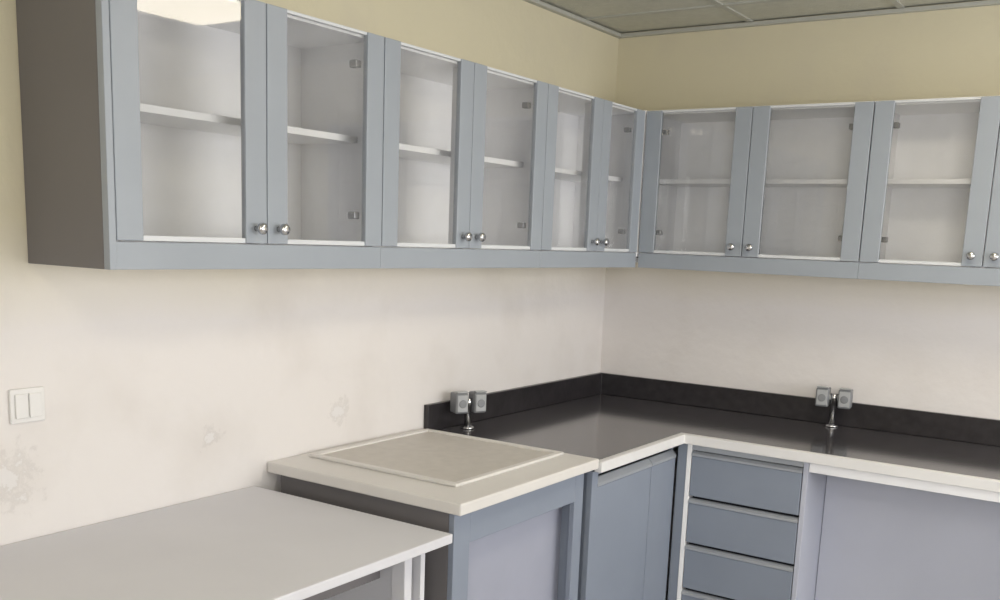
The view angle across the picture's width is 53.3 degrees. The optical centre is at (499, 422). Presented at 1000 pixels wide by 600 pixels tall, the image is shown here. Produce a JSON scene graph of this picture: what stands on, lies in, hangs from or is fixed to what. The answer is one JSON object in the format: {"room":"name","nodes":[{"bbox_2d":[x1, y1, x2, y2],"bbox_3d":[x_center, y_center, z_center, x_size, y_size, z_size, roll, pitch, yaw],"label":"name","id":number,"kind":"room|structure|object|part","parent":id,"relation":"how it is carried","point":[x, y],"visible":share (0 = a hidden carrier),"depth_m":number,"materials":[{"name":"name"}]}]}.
{"room":"laboratory","nodes":[
{"label":"laboratory","id":0,"kind":"room"},
{"bbox_2d":[0,0,618,545],"bbox_3d":[-1.071,-0.163,2.543,0.100,2.540,5.600,9,13,33],"label":"wall","id":1,"kind":"structure","parent":0,"point":[169,387],"depth_m":2.96,"materials":[{"name":"paint"}]},
{"bbox_2d":[8,386,44,424],"bbox_3d":[-1.129,-0.040,2.380,0.014,0.083,0.087,9,13,33],"label":"light switch","id":2,"kind":"object","parent":1,"relation":"attached to","point":[26,405],"visible":1,"depth_m":2.37,"materials":[{"name":"plastic"}]},
{"bbox_2d":[16,0,383,269],"bbox_3d":[-0.702,-0.725,2.551,0.348,0.645,0.894,9,13,33],"label":"upper cabinet","id":3,"kind":"object","parent":1,"relation":"attached to","point":[248,134],"depth_m":2.51,"materials":[{"name":"white laminate"}]},
{"bbox_3d":[-0.962,-0.671,2.202,0.316,0.645,0.018,9,13,33],"label":"cabinet end panel","id":4,"kind":"part","parent":3,"relation":"part of","materials":[{"name":"grey wood"}]},
{"bbox_2d":[140,103,356,144],"bbox_3d":[-0.738,-0.772,2.580,0.224,0.018,0.838,9,13,33],"label":"shelf","id":5,"kind":"object","parent":3,"relation":"attached to","point":[153,118],"depth_m":2.60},
{"bbox_3d":[-0.596,-0.483,2.481,0.032,0.029,0.029,9,13,33],"label":"knob","id":6,"kind":"part","parent":3,"relation":"part of","materials":[{"name":"silver metal"}]},
{"bbox_3d":[-0.554,-0.493,2.542,0.032,0.029,0.029,9,13,33],"label":"knob","id":7,"kind":"part","parent":3,"relation":"part of","materials":[{"name":"silver metal"}]},
{"bbox_2d":[376,37,547,268],"bbox_3d":[-0.204,-0.840,3.274,0.348,0.645,0.874,9,13,33],"label":"upper cabinet","id":8,"kind":"object","parent":1,"relation":"attached to","point":[464,141],"visible":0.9,"depth_m":3.41,"materials":[{"name":"white laminate"}]},
{"bbox_3d":[-0.131,-0.848,3.214,0.060,0.565,0.018,9,13,33],"label":"post","id":9,"kind":"part","parent":8,"relation":"part of","materials":[{"name":"blue paint"}]},
{"bbox_2d":[399,143,522,167],"bbox_3d":[-0.245,-0.885,3.295,0.224,0.018,0.836,9,13,33],"label":"shelf","id":10,"kind":"object","parent":8,"relation":"attached to","point":[410,155],"depth_m":3.38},
{"bbox_3d":[-0.107,-0.595,3.191,0.032,0.029,0.029,9,13,33],"label":"knob","id":11,"kind":"part","parent":8,"relation":"part of","materials":[{"name":"silver metal"}]},
{"bbox_3d":[-0.065,-0.605,3.252,0.032,0.029,0.029,9,13,33],"label":"knob","id":12,"kind":"part","parent":8,"relation":"part of","materials":[{"name":"silver metal"}]},
{"bbox_2d":[537,84,644,267],"bbox_3d":[0.258,-0.946,3.945,0.348,0.645,0.767,9,13,33],"label":"upper cabinet","id":13,"kind":"object","parent":1,"relation":"attached to","point":[594,147],"visible":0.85,"depth_m":4.07,"materials":[{"name":"white laminate"}]},
{"bbox_3d":[0.349,-0.958,3.910,0.060,0.565,0.018,9,13,33],"label":"post","id":14,"kind":"part","parent":13,"relation":"part of","materials":[{"name":"blue paint"}]},
{"bbox_2d":[555,167,621,181],"bbox_3d":[0.217,-0.991,3.966,0.224,0.018,0.729,9,13,33],"label":"shelf","id":15,"kind":"object","parent":13,"relation":"attached to","point":[561,175],"depth_m":4.01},
{"bbox_3d":[0.373,-0.705,3.888,0.032,0.029,0.029,9,13,33],"label":"knob","id":16,"kind":"part","parent":13,"relation":"part of","materials":[{"name":"silver metal"}]},
{"bbox_3d":[0.415,-0.715,3.949,0.032,0.029,0.029,9,13,33],"label":"knob","id":17,"kind":"part","parent":13,"relation":"part of","materials":[{"name":"silver metal"}]},
{"bbox_2d":[584,0,905,21],"bbox_3d":[0.752,-1.124,1.135,4.200,0.006,5.400,9,13,33],"label":"trim","id":18,"kind":"structure","parent":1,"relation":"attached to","point":[896,3],"depth_m":3.95,"materials":[{"name":"metal"}]},
{"bbox_2d":[523,0,999,38],"bbox_3d":[0.751,-1.113,1.137,4.200,0.015,5.400,9,13,33],"label":"trim","id":19,"kind":"structure","parent":1,"relation":"attached to","point":[538,3],"depth_m":4.02,"materials":[{"name":"metal"}]},
{"bbox_2d":[540,0,979,32],"bbox_3d":[0.754,-1.176,1.125,4.400,0.100,5.600,9,13,33],"label":"ceiling","id":20,"kind":"structure","parent":0,"point":[581,8],"depth_m":3.97,"materials":[{"name":"tile"}]},
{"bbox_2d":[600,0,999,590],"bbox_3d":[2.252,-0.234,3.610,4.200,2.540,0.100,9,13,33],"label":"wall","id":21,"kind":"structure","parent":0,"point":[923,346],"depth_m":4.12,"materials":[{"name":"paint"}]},
{"bbox_2d":[633,110,646,262],"bbox_3d":[0.553,-1.028,4.398,0.316,0.625,0.316,9,13,33],"label":"cabinet box","id":22,"kind":"object","parent":21,"relation":"attached to","point":[645,125],"visible":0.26,"depth_m":4.19,"materials":[{"name":"white laminate"}]},
{"bbox_2d":[424,372,999,445],"bbox_3d":[1.378,0.102,3.375,3.098,0.100,1.350,9,13,33],"label":"backsplash","id":23,"kind":"structure","parent":21,"relation":"attached to","point":[438,415],"depth_m":4.20,"materials":[{"name":"black stone"}]},
{"bbox_2d":[638,101,875,278],"bbox_3d":[1.054,-0.934,4.048,0.915,0.645,0.348,9,13,33],"label":"upper cabinet","id":24,"kind":"object","parent":21,"relation":"attached to","point":[772,189],"visible":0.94,"depth_m":4.09,"materials":[{"name":"white laminate"}]},
{"bbox_3d":[0.925,-0.702,3.980,0.029,0.029,0.032,9,13,33],"label":"knob","id":25,"kind":"part","parent":24,"relation":"part of","materials":[{"name":"silver metal"}]},
{"bbox_3d":[0.987,-0.692,3.939,0.029,0.029,0.032,9,13,33],"label":"knob","id":26,"kind":"part","parent":24,"relation":"part of","materials":[{"name":"silver metal"}]},
{"bbox_2d":[659,179,847,187],"bbox_3d":[1.085,-0.980,4.083,0.877,0.018,0.224,9,13,33],"label":"shelf","id":27,"kind":"object","parent":24,"relation":"attached to","point":[663,183],"depth_m":4.07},
{"bbox_2d":[858,96,999,285],"bbox_3d":[1.793,-0.816,3.557,0.872,0.645,0.348,9,13,33],"label":"upper cabinet","id":28,"kind":"object","parent":21,"relation":"attached to","point":[932,211],"visible":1,"depth_m":3.70,"materials":[{"name":"white laminate"}]},
{"bbox_2d":[887,179,970,187],"bbox_3d":[1.824,-0.862,3.593,0.834,0.018,0.224,9,13,33],"label":"shelf","id":29,"kind":"object","parent":28,"relation":"attached to","point":[892,183],"depth_m":3.67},
{"bbox_3d":[1.655,-0.585,3.496,0.029,0.029,0.032,9,13,33],"label":"knob","id":30,"kind":"part","parent":28,"relation":"part of","materials":[{"name":"silver metal"}]},
{"bbox_3d":[1.732,-0.828,3.485,0.018,0.565,0.060,9,13,33],"label":"post","id":31,"kind":"part","parent":28,"relation":"part of","materials":[{"name":"blue laminate"}]},
{"bbox_3d":[1.716,-0.575,3.455,0.029,0.029,0.032,9,13,33],"label":"knob","id":32,"kind":"part","parent":28,"relation":"part of","materials":[{"name":"silver metal"}]},
{"bbox_3d":[0.655,1.418,1.604,4.400,0.100,5.600,9,13,33],"label":"floor","id":33,"kind":"structure","parent":0,"visible":0},
{"bbox_2d":[0,486,451,599],"bbox_3d":[-0.965,0.775,2.145,0.754,0.844,1.828,9,13,33],"label":"side table","id":34,"kind":"object","parent":33,"relation":"on","point":[254,542],"visible":1,"depth_m":2.41,"materials":[{"name":"laminate"}]},
{"bbox_3d":[-0.492,0.675,2.861,0.670,0.817,0.018,9,13,33],"label":"panel","id":35,"kind":"part","parent":34,"relation":"part of","materials":[{"name":"laminate"}]},
{"bbox_3d":[-0.267,0.724,2.641,0.045,0.817,0.030,9,13,33],"label":"leg post","id":36,"kind":"part","parent":34,"relation":"part of","materials":[{"name":"laminate"}]},
{"bbox_2d":[267,428,598,599],"bbox_3d":[-0.211,0.562,3.244,0.740,0.920,0.765,9,13,33],"label":"base cabinet","id":37,"kind":"object","parent":33,"relation":"on","point":[512,512],"visible":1,"depth_m":3.03,"materials":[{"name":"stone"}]},
{"bbox_2d":[309,428,563,486],"bbox_3d":[-0.195,0.103,3.225,0.580,0.010,0.600,9,13,33],"label":"tray","id":38,"kind":"object","parent":37,"relation":"on","point":[428,456],"depth_m":3.18,"materials":[{"name":"plastic"}]},
{"bbox_3d":[0.002,0.575,3.105,0.012,0.728,0.678,9,13,33],"label":"panel","id":39,"kind":"part","parent":37,"relation":"part of","materials":[{"name":"wood"}]},
{"bbox_3d":[0.054,0.626,3.078,0.019,0.875,0.715,9,13,33],"label":"frame","id":40,"kind":"part","parent":37,"relation":"part of","materials":[{"name":"blue laminate"}]},
{"bbox_2d":[577,448,675,599],"bbox_3d":[0.204,0.496,3.852,0.685,0.861,0.691,9,13,33],"label":"base cabinet","id":41,"kind":"object","parent":33,"relation":"on","point":[627,508],"visible":0.29,"depth_m":3.60,"materials":[{"name":"blue laminate"}]},
{"bbox_3d":[0.294,0.582,3.404,0.022,0.861,0.040,9,13,33],"label":"post","id":42,"kind":"part","parent":41,"relation":"part of","materials":[{"name":"blue laminate"}]},
{"bbox_3d":[0.424,0.532,3.590,0.018,0.695,0.416,9,13,33],"label":"door","id":43,"kind":"part","parent":41,"relation":"part of","materials":[{"name":"blue laminate"}]},
{"bbox_3d":[0.603,0.491,3.849,0.018,0.695,0.209,9,13,33],"label":"door","id":44,"kind":"part","parent":41,"relation":"part of","materials":[{"name":"blue laminate"}]},
{"bbox_2d":[668,444,826,599],"bbox_3d":[1.058,0.492,4.049,0.509,0.861,0.615,9,13,33],"label":"base cabinet","id":45,"kind":"object","parent":33,"relation":"on","point":[746,526],"visible":0.7,"depth_m":3.77,"materials":[{"name":"white laminate"}]},
{"bbox_3d":[0.898,0.785,3.843,0.429,0.158,0.018,9,13,33],"label":"drawer","id":46,"kind":"part","parent":45,"relation":"part of","materials":[{"name":"blue laminate"}]},
{"bbox_3d":[0.905,0.601,3.809,0.429,0.158,0.018,9,13,33],"label":"drawer","id":47,"kind":"part","parent":45,"relation":"part of","materials":[{"name":"blue laminate"}]},
{"bbox_3d":[0.912,0.417,3.776,0.429,0.158,0.018,9,13,33],"label":"drawer","id":48,"kind":"part","parent":45,"relation":"part of","materials":[{"name":"blue laminate"}]},
{"bbox_3d":[0.919,0.234,3.742,0.429,0.158,0.018,9,13,33],"label":"drawer","id":49,"kind":"part","parent":45,"relation":"part of","materials":[{"name":"blue laminate"}]},
{"bbox_3d":[0.927,0.122,3.728,0.431,0.023,0.026,9,13,33],"label":"rail","id":50,"kind":"part","parent":45,"relation":"part of","materials":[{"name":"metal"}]},
{"bbox_2d":[809,463,999,599],"bbox_3d":[2.035,0.648,3.402,1.852,0.861,0.612,9,13,33],"label":"base cabinet","id":51,"kind":"object","parent":33,"relation":"on","point":[884,537],"visible":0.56,"depth_m":3.65,"materials":[{"name":"white laminate"}]},
{"bbox_2d":[424,372,999,492],"bbox_3d":[1.377,0.119,3.378,3.098,0.136,1.350,9,13,33],"label":"countertop","id":52,"kind":"structure","parent":51,"relation":"on","point":[616,420],"depth_m":3.91,"materials":[{"name":"black stone"}]},
{"bbox_2d":[450,390,486,429],"bbox_3d":[-0.119,-0.048,3.752,0.128,0.146,0.064,-3,12,-28],"label":"socket","id":53,"kind":"object","parent":52,"relation":"on","point":[460,403],"visible":1,"depth_m":3.73,"materials":[{"name":"silver metal"}]},
{"bbox_3d":[-0.121,-0.040,3.757,0.032,0.108,0.032,-3,12,-28],"label":"post","id":54,"kind":"part","parent":53,"relation":"part of","materials":[{"name":"silver metal"}]},
{"bbox_2d":[815,385,852,427],"bbox_3d":[1.368,-0.064,4.088,0.140,0.166,0.064,7,12,25],"label":"socket","id":55,"kind":"object","parent":52,"relation":"on","point":[844,398],"visible":1,"depth_m":4.07,"materials":[{"name":"silver metal"}]},
{"bbox_3d":[1.369,-0.056,4.093,0.032,0.128,0.032,7,12,25],"label":"post","id":56,"kind":"part","parent":55,"relation":"part of","materials":[{"name":"silver metal"}]},
{"bbox_3d":[1.542,0.228,3.312,1.024,0.038,0.018,9,13,33],"label":"rail","id":57,"kind":"part","parent":51,"relation":"part of","materials":[{"name":"white laminate"}]}
]}

